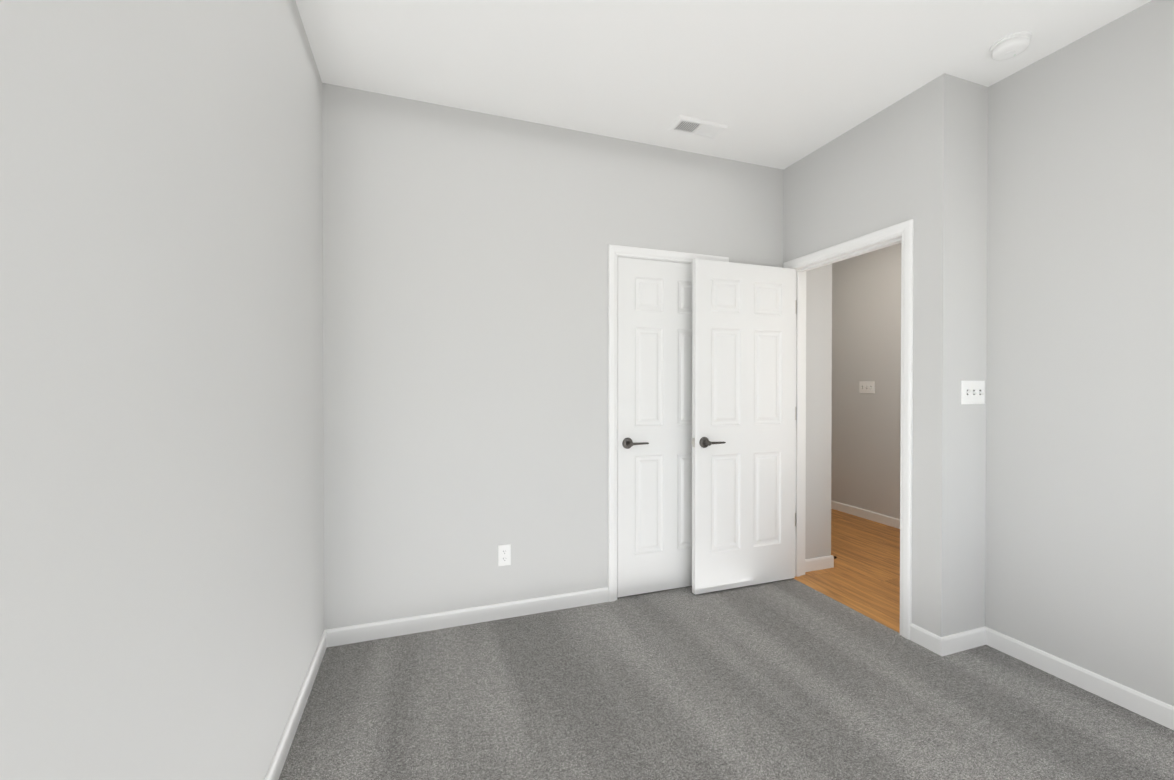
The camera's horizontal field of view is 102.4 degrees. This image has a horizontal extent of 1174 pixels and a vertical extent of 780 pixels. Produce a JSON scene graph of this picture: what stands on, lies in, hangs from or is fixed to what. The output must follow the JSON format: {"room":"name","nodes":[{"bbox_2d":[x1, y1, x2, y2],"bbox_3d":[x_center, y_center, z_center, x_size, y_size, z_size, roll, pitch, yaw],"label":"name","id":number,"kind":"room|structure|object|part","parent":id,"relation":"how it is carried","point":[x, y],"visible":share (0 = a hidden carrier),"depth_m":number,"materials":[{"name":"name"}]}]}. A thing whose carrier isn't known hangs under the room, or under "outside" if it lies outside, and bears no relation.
{"room":"empty bedroom","nodes":[
{"label":"empty bedroom","id":0,"kind":"room"},
{"bbox_2d":[0,0,323,779],"bbox_3d":[-0.722,-0.105,0.522,0.115,2.740,3.943,0,0,-19],"label":"wall","id":1,"kind":"structure","parent":0,"point":[160,392],"depth_m":0.85,"materials":[{"name":"grey paint"}]},
{"bbox_2d":[264,630,326,779],"bbox_3d":[-0.662,1.223,0.552,0.012,0.083,3.713,0,0,-19],"label":"baseboard","id":2,"kind":"structure","parent":1,"relation":"attached to","point":[280,755],"depth_m":1.74,"materials":[{"name":"white paint"}]},
{"bbox_2d":[322,83,782,629],"bbox_3d":[0.060,-0.121,2.824,2.884,2.740,0.115,0,0,-19],"label":"wall","id":3,"kind":"structure","parent":0,"point":[465,336],"depth_m":2.53,"materials":[{"name":"grey paint"}]},
{"bbox_2d":[326,587,608,646],"bbox_3d":[-0.577,1.209,2.543,1.488,0.083,0.012,0,0,-19],"label":"baseboard","id":4,"kind":"structure","parent":3,"relation":"attached to","point":[395,627],"depth_m":2.50,"materials":[{"name":"white paint"}]},
{"bbox_2d":[498,544,510,565],"bbox_3d":[-0.452,0.906,2.587,0.070,0.114,0.008,0,0,-19],"label":"electrical outlet","id":5,"kind":"object","parent":3,"relation":"attached to","point":[504,555],"visible":1,"depth_m":2.58,"materials":[{"name":"white plastic"}]},
{"bbox_2d":[617,257,691,596],"bbox_3d":[0.522,0.223,2.915,0.706,2.030,0.096,0,0,-19],"label":"closet door leaf","id":6,"kind":"structure","parent":3,"relation":"in","point":[654,553],"depth_m":2.89,"materials":[{"name":"white paint"}]},
{"bbox_3d":[0.292,0.319,2.817,0.152,0.067,0.061,0,0,-19],"label":"closet door lever","id":7,"kind":"part","parent":6,"relation":"part of","materials":[{"name":"grey metal"}]},
{"bbox_2d":[608,244,728,601],"bbox_3d":[0.499,0.217,2.980,0.752,2.062,0.115,0,0,-19],"label":"door frame","id":8,"kind":"structure","parent":3,"relation":"attached to","point":[617,370],"depth_m":2.81,"materials":[{"name":"white paint"}]},
{"bbox_2d":[295,0,1151,169],"bbox_3d":[1.059,-1.548,2.384,4.714,0.120,6.300,0,0,-19],"label":"ceiling","id":9,"kind":"structure","parent":0,"point":[781,84],"depth_m":2.10,"materials":[{"name":"white paint"}]},
{"bbox_2d":[667,115,728,138],"bbox_3d":[0.629,-1.485,2.679,0.316,0.011,0.148,0,0,-19],"label":"ceiling vent","id":10,"kind":"object","parent":9,"relation":"in","point":[695,127],"visible":1,"depth_m":2.67,"materials":[{"name":"white plastic"}]},
{"bbox_2d":[989,31,1031,60],"bbox_3d":[1.812,-1.463,2.021,0.136,0.046,0.136,0,0,-19],"label":"smoke detector","id":11,"kind":"object","parent":9,"relation":"attached to","point":[1010,46],"visible":1,"depth_m":1.99,"materials":[{"name":"white plastic"}]},
{"bbox_2d":[279,578,1173,779],"bbox_3d":[0.480,1.290,1.289,2.884,0.060,4.578,0,0,-19],"label":"floor carpet","id":12,"kind":"object","parent":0,"point":[790,679],"visible":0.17,"depth_m":1.88,"materials":[{"name":"grey carpet"}]},
{"bbox_2d":[783,166,789,262],"bbox_3d":[1.396,-0.124,3.200,0.115,2.740,0.058,0,0,-19],"label":"wall","id":13,"kind":"structure","parent":0,"point":[786,213],"depth_m":3.17,"materials":[{"name":"grey paint"}]},
{"bbox_2d":[805,264,831,558],"bbox_3d":[1.169,-0.133,4.444,0.280,2.740,2.505,0,0,-19],"label":"wall","id":14,"kind":"structure","parent":0,"point":[818,399],"depth_m":3.27,"materials":[{"name":"grey paint"}]},
{"bbox_2d":[805,555,833,571],"bbox_3d":[1.591,1.204,3.267,0.292,0.083,0.012,0,0,-19],"label":"baseboard","id":15,"kind":"structure","parent":14,"relation":"attached to","point":[819,563],"depth_m":3.27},
{"bbox_2d":[794,509,899,632],"bbox_3d":[1.959,1.269,4.195,1.830,0.060,3.515,0,0,-19],"label":"floor","id":16,"kind":"structure","parent":0,"point":[862,576],"depth_m":3.24,"materials":[{"name":"brown wood"}]},
{"bbox_2d":[831,243,900,518],"bbox_3d":[2.768,-0.133,4.469,0.115,2.740,3.515,0,0,-19],"label":"wall","id":17,"kind":"structure","parent":0,"point":[866,346],"depth_m":4.52,"materials":[{"name":"grey paint"}]},
{"bbox_2d":[831,500,899,528],"bbox_3d":[2.708,1.196,4.457,0.012,0.083,3.285,0,0,-19],"label":"baseboard","id":18,"kind":"structure","parent":17,"relation":"attached to","point":[872,516],"depth_m":4.52,"materials":[{"name":"white paint"}]},
{"bbox_2d":[859,381,874,392],"bbox_3d":[2.676,-0.025,4.524,0.024,0.114,0.163,0,0,-19],"label":"light switch","id":19,"kind":"object","parent":17,"relation":"attached to","point":[866,386],"visible":1,"depth_m":4.52,"materials":[{"name":"white plastic"}]},
{"bbox_2d":[789,73,960,636],"bbox_3d":[1.568,-0.120,2.708,0.115,2.740,0.985,0,0,-19],"label":"wall","id":20,"kind":"structure","parent":0,"point":[933,137],"depth_m":2.31,"materials":[{"name":"grey paint"}]},
{"bbox_2d":[783,219,913,639],"bbox_3d":[1.538,0.197,2.797,0.150,2.104,0.884,0,0,-19],"label":"door frame","id":21,"kind":"structure","parent":20,"relation":"attached to","point":[905,230],"depth_m":2.44,"materials":[{"name":"white paint"}]},
{"bbox_2d":[692,259,796,594],"bbox_3d":[1.024,0.223,2.997,0.815,2.030,0.157,0,0,-19],"label":"door leaf","id":22,"kind":"structure","parent":21,"relation":"attached to","point":[743,429],"depth_m":2.96,"materials":[{"name":"white paint"}]},
{"bbox_3d":[0.763,0.319,2.856,0.152,0.067,0.061,0,0,-19],"label":"lever","id":23,"kind":"part","parent":22,"relation":"part of","materials":[{"name":"grey metal"}]},
{"bbox_2d":[910,623,943,655],"bbox_3d":[1.649,1.211,2.293,0.012,0.083,0.155,0,0,-19],"label":"baseboard","id":24,"kind":"structure","parent":20,"relation":"attached to","point":[932,642],"depth_m":2.28,"materials":[{"name":"white paint"}]},
{"bbox_2d":[958,79,987,632],"bbox_3d":[2.521,-0.119,2.581,1.600,2.740,0.115,0,0,-19],"label":"wall","id":25,"kind":"structure","parent":0,"point":[973,345],"depth_m":2.29,"materials":[{"name":"grey paint"}]},
{"bbox_2d":[942,626,985,655],"bbox_3d":[1.825,1.211,2.279,0.311,0.083,0.012,0,0,-19],"label":"baseboard","id":26,"kind":"structure","parent":25,"relation":"attached to","point":[964,640],"depth_m":2.27,"materials":[{"name":"white paint"}]},
{"bbox_2d":[961,381,984,403],"bbox_3d":[1.879,0.012,2.283,0.163,0.114,0.024,0,0,-19],"label":"light switch","id":27,"kind":"object","parent":25,"relation":"attached to","point":[972,392],"visible":1,"depth_m":2.29,"materials":[{"name":"white plastic"}]},
{"bbox_2d":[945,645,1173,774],"bbox_3d":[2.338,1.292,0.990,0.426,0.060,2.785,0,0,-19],"label":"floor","id":28,"kind":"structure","parent":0,"point":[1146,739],"depth_m":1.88,"materials":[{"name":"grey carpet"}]},
{"bbox_2d":[985,0,1173,705],"bbox_3d":[2.485,-0.108,1.032,0.115,2.740,2.785,0,0,-19],"label":"wall","id":29,"kind":"structure","parent":0,"point":[1079,555],"depth_m":1.98,"materials":[{"name":"grey paint"}]},
{"bbox_2d":[986,627,1173,729],"bbox_3d":[2.406,1.220,1.074,0.012,0.083,2.670,0,0,-19],"label":"baseboard","id":30,"kind":"structure","parent":29,"relation":"attached to","point":[1146,706],"depth_m":1.97,"materials":[{"name":"white paint"}]}
]}

